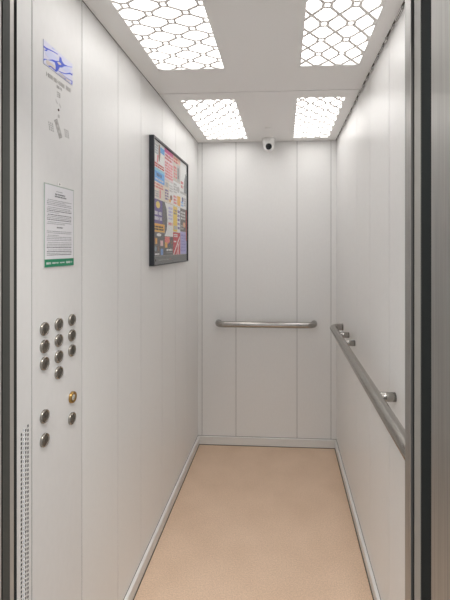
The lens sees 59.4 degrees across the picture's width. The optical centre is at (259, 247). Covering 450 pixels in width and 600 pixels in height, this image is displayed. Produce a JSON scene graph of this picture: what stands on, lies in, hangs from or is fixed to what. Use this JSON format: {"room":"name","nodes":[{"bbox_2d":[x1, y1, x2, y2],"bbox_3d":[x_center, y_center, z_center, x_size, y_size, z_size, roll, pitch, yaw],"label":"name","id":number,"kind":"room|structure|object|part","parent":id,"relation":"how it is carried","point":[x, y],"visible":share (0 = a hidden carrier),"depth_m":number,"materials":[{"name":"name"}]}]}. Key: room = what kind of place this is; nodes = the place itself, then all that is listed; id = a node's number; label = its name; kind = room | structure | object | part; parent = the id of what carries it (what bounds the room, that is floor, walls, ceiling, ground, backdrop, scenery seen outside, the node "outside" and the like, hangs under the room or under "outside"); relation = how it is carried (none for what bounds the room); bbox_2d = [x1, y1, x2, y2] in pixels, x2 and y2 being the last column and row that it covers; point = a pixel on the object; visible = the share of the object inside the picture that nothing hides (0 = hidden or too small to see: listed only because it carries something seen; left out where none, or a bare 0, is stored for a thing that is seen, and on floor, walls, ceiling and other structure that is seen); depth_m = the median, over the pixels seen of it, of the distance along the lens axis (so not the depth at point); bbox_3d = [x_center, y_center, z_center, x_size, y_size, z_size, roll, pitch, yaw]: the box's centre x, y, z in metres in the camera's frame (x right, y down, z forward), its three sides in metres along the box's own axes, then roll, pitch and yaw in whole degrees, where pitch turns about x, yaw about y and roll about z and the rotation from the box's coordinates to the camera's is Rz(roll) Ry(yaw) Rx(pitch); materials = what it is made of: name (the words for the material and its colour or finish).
{"room":"elevator interior","nodes":[
{"label":"elevator interior","id":0,"kind":"room"},
{"bbox_2d":[82,1,197,599],"bbox_3d":[-0.536,0.324,2.138,0.026,2.360,1.734,0,0,3],"label":"wall","id":1,"kind":"structure","parent":0,"point":[140,320],"depth_m":1.63,"materials":[{"name":"white metal"}]},
{"bbox_2d":[14,0,31,599],"bbox_3d":[-0.605,0.324,0.990,0.026,2.360,0.056,0,0,3],"label":"trim","id":2,"kind":"structure","parent":1,"relation":"attached to","point":[22,9],"depth_m":0.98,"materials":[{"name":"metal"}]},
{"bbox_2d":[25,0,81,599],"bbox_3d":[-0.588,0.324,1.145,0.026,2.360,0.257,0,0,3],"label":"control panel","id":3,"kind":"object","parent":1,"relation":"attached to","point":[56,24],"visible":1,"depth_m":1.12,"materials":[{"name":"metal"}]},
{"bbox_3d":[-0.582,-0.533,1.137,0.002,0.066,0.148,0,0,3],"label":"emblem plate","id":4,"kind":"part","parent":3,"relation":"part of","materials":[{"name":"white"}]},
{"bbox_2d":[44,182,73,267],"bbox_3d":[-0.581,-0.066,1.142,0.002,0.244,0.150,0,0,3],"label":"notice","id":5,"kind":"object","parent":3,"relation":"attached to","point":[58,200],"visible":1,"depth_m":1.13,"materials":[{"name":"white paper"}]},
{"bbox_2d":[69,391,76,402],"bbox_3d":[-0.575,0.462,1.209,0.008,0.035,0.035,0,0,3],"label":"button","id":6,"kind":"object","parent":3,"relation":"attached to","point":[72,394],"depth_m":1.21,"materials":[{"name":"gold metal"}]},
{"bbox_2d":[82,0,195,139],"bbox_3d":[-0.531,-0.803,1.982,0.003,0.005,2.036,0,0,3],"label":"trim","id":7,"kind":"structure","parent":1,"relation":"attached to","point":[82,0],"depth_m":1.67,"materials":[{"name":"grey metal"}]},
{"bbox_2d":[123,435,199,599],"bbox_3d":[-0.522,1.471,2.014,0.016,0.066,1.980,0,0,3],"label":"baseboard","id":8,"kind":"structure","parent":1,"relation":"attached to","point":[137,579],"depth_m":2.02,"materials":[{"name":"white metal"}]},
{"bbox_2d":[149,135,187,265],"bbox_3d":[-0.503,-0.228,2.252,0.025,0.640,0.692,0,0,3],"label":"board","id":9,"kind":"object","parent":1,"relation":"attached to","point":[168,173],"visible":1,"depth_m":2.16,"materials":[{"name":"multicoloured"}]},
{"bbox_2d":[83,0,403,142],"bbox_3d":[-0.009,-0.838,1.943,1.090,0.076,2.100,0,0,3],"label":"ceiling","id":10,"kind":"structure","parent":0,"point":[259,42],"depth_m":1.76,"materials":[{"name":"white paint"}]},
{"bbox_2d":[109,0,224,70],"bbox_3d":[-0.328,-0.826,1.384,0.329,0.051,0.791,0,0,3],"label":"ceiling light","id":11,"kind":"object","parent":10,"relation":"attached to","point":[174,34],"visible":1,"depth_m":1.50,"materials":[{"name":"white plastic"}]},
{"bbox_2d":[180,99,247,138],"bbox_3d":[-0.260,-0.826,2.513,0.329,0.051,0.797,0,0,3],"label":"ceiling light","id":12,"kind":"object","parent":10,"relation":"attached to","point":[216,119],"visible":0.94,"depth_m":2.48,"materials":[{"name":"white plastic"}]},
{"bbox_2d":[262,137,274,151],"bbox_3d":[0.069,-0.751,2.885,0.095,0.098,0.095,0,0,3],"label":"security camera","id":13,"kind":"object","parent":10,"relation":"attached to","point":[268,142],"visible":1,"depth_m":2.85,"materials":[{"name":"white plastic"}]},
{"bbox_2d":[293,97,345,137],"bbox_3d":[0.354,-0.826,2.476,0.287,0.051,0.797,0,0,3],"label":"ceiling light","id":14,"kind":"object","parent":10,"relation":"attached to","point":[316,117],"visible":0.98,"depth_m":2.44,"materials":[{"name":"white plastic"}]},
{"bbox_2d":[300,0,385,66],"bbox_3d":[0.286,-0.826,1.347,0.287,0.051,0.791,0,0,3],"label":"ceiling light","id":15,"kind":"object","parent":10,"relation":"attached to","point":[336,32],"visible":0.98,"depth_m":1.49,"materials":[{"name":"white plastic"}]},
{"bbox_2d":[134,445,372,599],"bbox_3d":[-0.008,1.519,1.958,1.110,0.030,2.090,0,0,3],"label":"floor","id":16,"kind":"structure","parent":0,"point":[244,522],"depth_m":2.07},
{"bbox_2d":[198,140,335,438],"bbox_3d":[0.054,0.324,2.984,1.102,2.360,0.026,0,0,3],"label":"wall","id":17,"kind":"structure","parent":0,"point":[267,220],"depth_m":2.97,"materials":[{"name":"white metal"}]},
{"bbox_2d":[215,319,316,327],"bbox_3d":[0.048,0.574,2.925,0.770,0.047,0.092,0,0,3],"label":"handrail","id":18,"kind":"object","parent":17,"relation":"attached to","point":[232,324],"visible":1,"depth_m":2.88,"materials":[{"name":"silver metal"}]},
{"bbox_2d":[199,435,334,448],"bbox_3d":[0.053,1.471,2.963,1.050,0.066,0.016,0,0,3],"label":"baseboard","id":19,"kind":"structure","parent":17,"relation":"attached to","point":[203,439],"depth_m":2.96,"materials":[{"name":"white metal"}]},
{"bbox_2d":[336,4,404,599],"bbox_3d":[0.528,0.324,1.900,0.026,2.360,2.080,0,0,3],"label":"wall","id":20,"kind":"structure","parent":0,"point":[370,147],"depth_m":1.70,"materials":[{"name":"white metal"}]},
{"bbox_2d":[335,439,380,599],"bbox_3d":[0.507,1.471,1.906,0.016,0.066,2.070,0,0,3],"label":"baseboard","id":21,"kind":"structure","parent":20,"relation":"attached to","point":[366,560],"depth_m":2.01,"materials":[{"name":"white metal"}]},
{"bbox_2d":[330,324,404,459],"bbox_3d":[0.461,0.533,1.769,0.092,0.047,1.753,0,0,3],"label":"handrail","id":22,"kind":"object","parent":20,"relation":"attached to","point":[379,400],"visible":0.7,"depth_m":1.38,"materials":[{"name":"silver metal"}]},
{"bbox_2d":[336,0,404,139],"bbox_3d":[0.509,-0.797,1.904,0.011,0.017,2.066,0,0,3],"label":"trim","id":23,"kind":"structure","parent":20,"relation":"attached to","point":[403,3],"depth_m":1.66,"materials":[{"name":"grey metal"}]},
{"bbox_3d":[-0.062,0.204,0.644,3.500,2.600,0.180,0,0,3],"label":"wall","id":24,"kind":"structure","parent":0,"visible":0},
{"bbox_2d":[0,0,0,599],"bbox_3d":[-0.631,0.434,0.770,0.150,2.140,0.204,0,0,3],"label":"trim","id":25,"kind":"structure","parent":24,"relation":"attached to","point":[0,0],"depth_m":0.83,"materials":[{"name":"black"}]},
{"bbox_2d":[421,0,430,599],"bbox_3d":[0.529,0.444,0.728,0.430,2.120,0.052,0,0,3],"label":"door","id":26,"kind":"structure","parent":24,"relation":"in","point":[425,4],"depth_m":0.74,"materials":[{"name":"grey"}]},
{"bbox_2d":[431,0,449,599],"bbox_3d":[0.407,0.434,0.617,0.200,2.140,0.183,0,0,3],"label":"door frame","id":27,"kind":"structure","parent":24,"relation":"attached to","point":[440,9],"depth_m":0.67,"materials":[{"name":"metal"}]},
{"bbox_3d":[-0.029,-0.736,0.868,1.200,0.240,0.040,0,0,3],"label":"wall","id":28,"kind":"structure","parent":0,"visible":0},
{"bbox_2d":[1,0,9,599],"bbox_3d":[-0.758,0.444,0.899,0.380,2.120,0.035,0,0,3],"label":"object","id":29,"kind":"structure","parent":28,"relation":"in","point":[5,4],"depth_m":0.88,"materials":[{"name":"grey"}]},
{"bbox_2d":[10,0,13,599],"bbox_3d":[-0.601,0.444,0.935,0.050,2.120,0.051,0,0,3],"label":"trim","id":30,"kind":"structure","parent":28,"relation":"attached to","point":[11,1],"depth_m":0.91,"materials":[{"name":"grey metal"}]},
{"bbox_2d":[405,0,412,599],"bbox_3d":[0.431,0.444,0.841,0.220,2.120,0.040,0,0,3],"label":"trim","id":31,"kind":"structure","parent":28,"relation":"attached to","point":[408,3],"depth_m":0.84,"materials":[{"name":"metal"}]},
{"bbox_2d":[413,0,420,599],"bbox_3d":[0.532,0.444,0.784,0.430,2.120,0.058,0,0,3],"label":"door frame","id":32,"kind":"structure","parent":28,"relation":"in","point":[416,3],"depth_m":0.79,"materials":[{"name":"grey metal"}]}
]}

